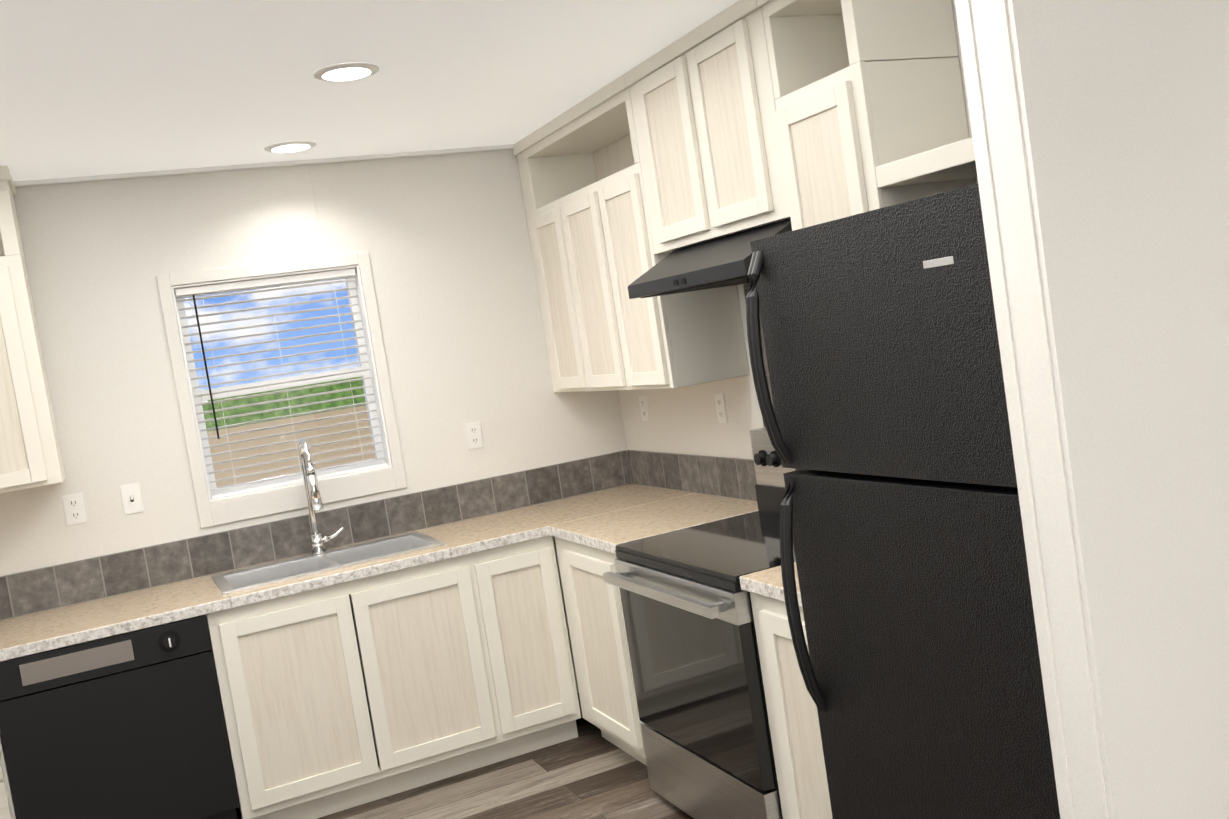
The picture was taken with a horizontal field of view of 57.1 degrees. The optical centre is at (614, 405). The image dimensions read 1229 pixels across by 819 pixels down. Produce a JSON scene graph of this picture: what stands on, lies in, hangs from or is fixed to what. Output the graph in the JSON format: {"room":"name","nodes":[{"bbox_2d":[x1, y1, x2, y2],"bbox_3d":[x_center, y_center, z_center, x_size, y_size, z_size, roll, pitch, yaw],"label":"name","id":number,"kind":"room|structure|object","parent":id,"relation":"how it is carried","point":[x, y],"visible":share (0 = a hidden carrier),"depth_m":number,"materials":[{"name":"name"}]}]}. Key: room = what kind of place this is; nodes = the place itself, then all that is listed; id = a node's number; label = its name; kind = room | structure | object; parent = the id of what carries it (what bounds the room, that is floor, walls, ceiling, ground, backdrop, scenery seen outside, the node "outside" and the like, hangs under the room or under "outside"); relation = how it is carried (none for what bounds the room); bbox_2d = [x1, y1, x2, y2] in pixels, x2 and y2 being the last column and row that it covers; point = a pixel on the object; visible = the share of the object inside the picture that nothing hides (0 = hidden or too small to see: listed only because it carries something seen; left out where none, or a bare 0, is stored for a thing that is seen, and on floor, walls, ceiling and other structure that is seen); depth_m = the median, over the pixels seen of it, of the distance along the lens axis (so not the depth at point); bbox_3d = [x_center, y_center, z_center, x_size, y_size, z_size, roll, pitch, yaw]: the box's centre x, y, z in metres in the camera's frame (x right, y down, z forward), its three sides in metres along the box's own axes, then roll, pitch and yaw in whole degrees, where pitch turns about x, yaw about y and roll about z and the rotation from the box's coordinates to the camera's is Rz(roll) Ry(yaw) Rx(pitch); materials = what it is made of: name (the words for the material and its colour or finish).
{"room":"kitchen","nodes":[
{"label":"kitchen","id":0,"kind":"room"},
{"bbox_2d":[0,149,631,692],"bbox_3d":[0.896,-0.152,5.836,9.980,2.550,0.120,-10,4,-24],"label":"wall","id":1,"kind":"structure","parent":0,"point":[442,241],"depth_m":4.73,"materials":[{"name":"paint"}]},
{"bbox_2d":[0,249,64,492],"bbox_3d":[-2.298,-0.102,4.126,0.388,0.833,0.347,-10,4,-24],"label":"upper cabinet","id":2,"kind":"object","parent":1,"relation":"attached to","point":[30,454],"depth_m":4.03,"materials":[{"name":"white wood"}]},
{"bbox_2d":[62,493,86,525],"bbox_3d":[-2.103,0.402,4.402,0.071,0.116,0.007,-10,4,-24],"label":"electrical outlet","id":3,"kind":"object","parent":1,"relation":"attached to","point":[74,509],"visible":1,"depth_m":4.40,"materials":[{"name":"white plastic"}]},
{"bbox_2d":[120,482,143,514],"bbox_3d":[-1.914,0.368,4.483,0.071,0.116,0.014,-10,4,-24],"label":"light switch","id":4,"kind":"object","parent":1,"relation":"attached to","point":[131,498],"visible":1,"depth_m":4.49,"materials":[{"name":"white plastic"}]},
{"bbox_2d":[14,144,513,186],"bbox_3d":[-1.374,-1.013,4.730,2.045,0.020,0.020,-10,4,-24],"label":"crown molding","id":5,"kind":"structure","parent":1,"relation":"attached to","point":[236,167],"depth_m":4.65,"materials":[{"name":"white wood"}]},
{"bbox_2d":[156,252,406,527],"bbox_3d":[-1.396,-0.083,4.788,0.861,1.033,0.128,-10,4,-24],"label":"window unit","id":6,"kind":"structure","parent":1,"relation":"in","point":[260,503],"depth_m":4.76,"materials":[{"name":"white wood"}]},
{"bbox_2d":[175,268,386,498],"bbox_3d":[-1.388,-0.106,4.761,0.733,0.866,0.036,-10,4,-24],"label":"window blinds","id":7,"kind":"object","parent":6,"relation":"attached to","point":[260,282],"visible":0.88,"depth_m":4.75,"materials":[{"name":"white plastic"}]},
{"bbox_2d":[0,451,627,619],"bbox_3d":[-1.674,0.611,4.594,3.898,0.163,0.008,-10,4,-24],"label":"tile backsplash","id":8,"kind":"structure","parent":1,"relation":"attached to","point":[104,575],"depth_m":4.73,"materials":[{"name":"grey tile"}]},
{"bbox_2d":[465,421,483,448],"bbox_3d":[-0.629,0.132,5.072,0.071,0.116,0.007,-10,4,-24],"label":"electrical outlet","id":9,"kind":"object","parent":1,"relation":"attached to","point":[474,435],"visible":1,"depth_m":5.07,"materials":[{"name":"white plastic"}]},
{"bbox_2d":[0,0,737,180],"bbox_3d":[2.130,-1.466,2.593,9.980,0.100,7.050,-10,4,-24],"label":"ceiling","id":10,"kind":"structure","parent":0,"point":[94,87],"depth_m":3.45,"materials":[{"name":"white paint"}]},
{"bbox_2d":[264,140,316,152],"bbox_3d":[-1.270,-1.014,4.436,0.200,0.009,0.200,-10,4,-24],"label":"recessed light","id":11,"kind":"object","parent":10,"relation":"in","point":[289,146],"visible":0.98,"depth_m":4.40,"materials":[{"name":"white"}]},
{"bbox_2d":[313,62,378,81],"bbox_3d":[-0.819,-1.017,3.455,0.200,0.009,0.200,-10,4,-24],"label":"recessed light","id":12,"kind":"object","parent":10,"relation":"in","point":[347,71],"visible":1,"depth_m":3.43,"materials":[{"name":"white"}]},
{"bbox_2d":[236,693,693,818],"bbox_3d":[2.529,1.148,2.769,9.980,0.100,7.050,-10,4,-24],"label":"floor","id":13,"kind":"structure","parent":0,"point":[589,772],"depth_m":4.24,"materials":[{"name":"brown wood"}]},
{"bbox_2d":[0,732,16,818],"bbox_3d":[-2.376,1.328,3.932,0.531,0.868,0.625,-10,4,-24],"label":"base cabinet","id":14,"kind":"object","parent":13,"relation":"on","point":[7,809],"visible":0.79,"depth_m":3.76,"materials":[{"name":"white wood"}]},
{"bbox_2d":[0,615,238,818],"bbox_3d":[-1.813,1.226,4.157,0.687,0.862,0.630,-10,4,-24],"label":"dishwasher","id":15,"kind":"object","parent":13,"relation":"on","point":[129,725],"visible":0.88,"depth_m":3.90,"materials":[{"name":"black plastic"}]},
{"bbox_2d":[205,553,504,818],"bbox_3d":[-1.075,1.090,4.524,0.972,0.868,0.624,-10,4,-24],"label":"base cabinet","id":16,"kind":"object","parent":13,"relation":"on","point":[342,696],"depth_m":4.24,"materials":[{"name":"white wood"}]},
{"bbox_2d":[473,549,524,759],"bbox_3d":[-0.627,1.008,4.728,0.137,0.868,0.624,-10,4,-24],"label":"base cabinet","id":17,"kind":"object","parent":13,"relation":"on","point":[482,560],"depth_m":4.46,"materials":[{"name":"white wood"}]},
{"bbox_2d":[493,536,580,752],"bbox_3d":[-0.462,0.978,4.803,0.343,0.868,0.624,-10,4,-24],"label":"base cabinet","id":18,"kind":"object","parent":13,"relation":"on","point":[528,582],"depth_m":4.54,"materials":[{"name":"white wood"}]},
{"bbox_2d":[554,537,646,765],"bbox_3d":[0.246,0.895,4.425,0.675,0.868,0.684,-10,4,-24],"label":"base cabinet","id":19,"kind":"object","parent":13,"relation":"on","point":[600,650],"visible":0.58,"depth_m":4.29,"materials":[{"name":"white wood"}]},
{"bbox_2d":[603,427,800,818],"bbox_3d":[0.486,0.735,3.701,0.751,1.208,0.820,-10,4,-24],"label":"range","id":20,"kind":"object","parent":13,"relation":"on","point":[695,660],"visible":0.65,"depth_m":3.55,"materials":[{"name":"silver metal"}]},
{"bbox_2d":[750,592,832,818],"bbox_3d":[0.838,0.892,3.124,0.675,0.868,0.510,-10,4,-24],"label":"base cabinet","id":21,"kind":"object","parent":13,"relation":"on","point":[794,726],"visible":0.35,"depth_m":3.08,"materials":[{"name":"white wood"}]},
{"bbox_2d":[746,183,1059,818],"bbox_3d":[0.942,0.440,2.447,0.850,1.818,0.793,-10,4,-24],"label":"fridge","id":22,"kind":"object","parent":13,"relation":"on","point":[886,421],"visible":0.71,"depth_m":2.25,"materials":[{"name":"black metal"}]},
{"bbox_3d":[-2.626,1.425,3.065,0.671,0.868,1.997,-10,4,-24],"label":"base cabinet","id":23,"kind":"object","parent":13,"relation":"on","visible":0},
{"bbox_2d":[0,487,685,661],"bbox_3d":[-1.528,0.711,4.312,3.895,0.040,0.639,-10,4,-24],"label":"countertop","id":24,"kind":"structure","parent":23,"relation":"on","point":[20,636],"depth_m":4.21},
{"bbox_2d":[299,438,343,555],"bbox_3d":[-1.190,0.365,4.617,0.148,0.487,0.202,-10,4,-24],"label":"faucet","id":25,"kind":"object","parent":24,"relation":"on","point":[314,503],"visible":1,"depth_m":4.64,"materials":[{"name":"silver metal"}]},
{"bbox_2d":[211,531,445,593],"bbox_3d":[-1.123,0.749,4.516,0.850,0.276,0.460,-10,4,-24],"label":"sink","id":26,"kind":"object","parent":24,"relation":"in","point":[265,574],"visible":0.35,"depth_m":4.59,"materials":[{"name":"silver metal"}]},
{"bbox_2d":[504,484,667,519],"bbox_3d":[-0.091,0.447,4.976,0.685,0.040,0.390,-10,4,-24],"label":"countertop","id":27,"kind":"structure","parent":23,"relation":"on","point":[589,500],"depth_m":5.06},
{"bbox_2d":[544,492,757,553],"bbox_3d":[0.184,0.446,4.371,0.685,0.040,0.639,-10,4,-24],"label":"countertop","id":28,"kind":"structure","parent":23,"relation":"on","point":[608,520],"depth_m":4.37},
{"bbox_2d":[739,562,801,606],"bbox_3d":[0.766,0.443,3.091,0.685,0.040,0.510,-10,4,-24],"label":"countertop","id":29,"kind":"structure","parent":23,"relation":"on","point":[768,582],"depth_m":3.10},
{"bbox_2d":[619,0,977,459],"bbox_3d":[0.824,0.002,3.716,0.070,2.550,3.680,-10,4,-24],"label":"wall","id":30,"kind":"structure","parent":0,"point":[684,420],"depth_m":4.67,"materials":[{"name":"paint"}]},
{"bbox_2d":[513,74,748,392],"bbox_3d":[0.019,-0.652,4.708,0.347,1.145,1.206,-10,4,-24],"label":"upper cabinet","id":31,"kind":"object","parent":30,"relation":"attached to","point":[594,256],"visible":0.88,"depth_m":4.49,"materials":[{"name":"white wood"}]},
{"bbox_2d":[639,396,649,420],"bbox_3d":[0.134,0.011,5.143,0.007,0.116,0.071,-10,4,-24],"label":"electrical outlet","id":32,"kind":"object","parent":30,"relation":"attached to","point":[644,408],"visible":1,"depth_m":5.14,"materials":[{"name":"white plastic"}]},
{"bbox_2d":[624,283,773,501],"bbox_3d":[0.570,-0.041,4.158,0.011,0.832,2.610,-10,4,-24],"label":"tile backsplash","id":33,"kind":"structure","parent":30,"relation":"attached to","point":[735,478],"depth_m":4.75,"materials":[{"name":"grey tile"}]},
{"bbox_2d":[624,0,789,253],"bbox_3d":[0.417,-0.897,3.734,0.347,0.653,0.892,-10,4,-24],"label":"upper cabinet","id":34,"kind":"object","parent":30,"relation":"attached to","point":[704,113],"visible":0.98,"depth_m":3.58,"materials":[{"name":"white wood"}]},
{"bbox_2d":[627,219,791,298],"bbox_3d":[0.426,-0.484,3.684,0.503,0.151,0.786,-10,4,-24],"label":"range hood","id":35,"kind":"object","parent":34,"relation":"attached to","point":[721,262],"visible":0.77,"depth_m":3.57,"materials":[{"name":"black metal"}]},
{"bbox_2d":[714,394,727,422],"bbox_3d":[0.423,0.010,4.506,0.007,0.116,0.071,-10,4,-24],"label":"electrical outlet","id":36,"kind":"object","parent":30,"relation":"attached to","point":[721,408],"visible":1,"depth_m":4.50,"materials":[{"name":"white plastic"}]},
{"bbox_2d":[757,0,974,230],"bbox_3d":[0.725,-0.656,3.154,0.347,1.145,0.414,-10,4,-24],"label":"upper cabinet","id":37,"kind":"object","parent":30,"relation":"attached to","point":[863,89],"visible":0.6,"depth_m":3.00,"materials":[{"name":"white wood"}]},
{"bbox_2d":[875,137,976,187],"bbox_3d":[1.041,-0.616,2.499,0.328,0.055,1.059,-10,4,-24],"label":"shelf","id":38,"kind":"object","parent":30,"relation":"attached to","point":[953,161],"visible":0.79,"depth_m":2.77,"materials":[{"name":"white wood"}]},
{"bbox_2d":[955,0,1228,818],"bbox_3d":[1.085,0.086,1.874,0.993,2.550,0.110,-10,4,-24],"label":"wall","id":39,"kind":"structure","parent":0,"point":[1100,132],"depth_m":1.67,"materials":[{"name":"painted drywall"},{"name":"painted wood"}]},
{"label":"outside","id":40,"kind":"structure","parent":0,"visible":0},
{"bbox_2d":[183,279,374,487],"bbox_3d":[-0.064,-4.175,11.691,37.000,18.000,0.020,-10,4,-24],"label":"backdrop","id":41,"kind":"structure","parent":40,"point":[259,425],"depth_m":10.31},
{"bbox_3d":[3.025,-0.285,2.986,0.100,2.550,6.830,-10,4,-24],"label":"wall","id":42,"kind":"structure","parent":0,"visible":0},
{"bbox_2d":[309,164,330,253],"bbox_3d":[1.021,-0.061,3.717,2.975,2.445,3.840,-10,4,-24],"label":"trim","id":43,"kind":"structure","parent":42,"relation":"attached to","point":[319,207],"depth_m":4.79,"materials":[{"name":"plastic"}]}
]}

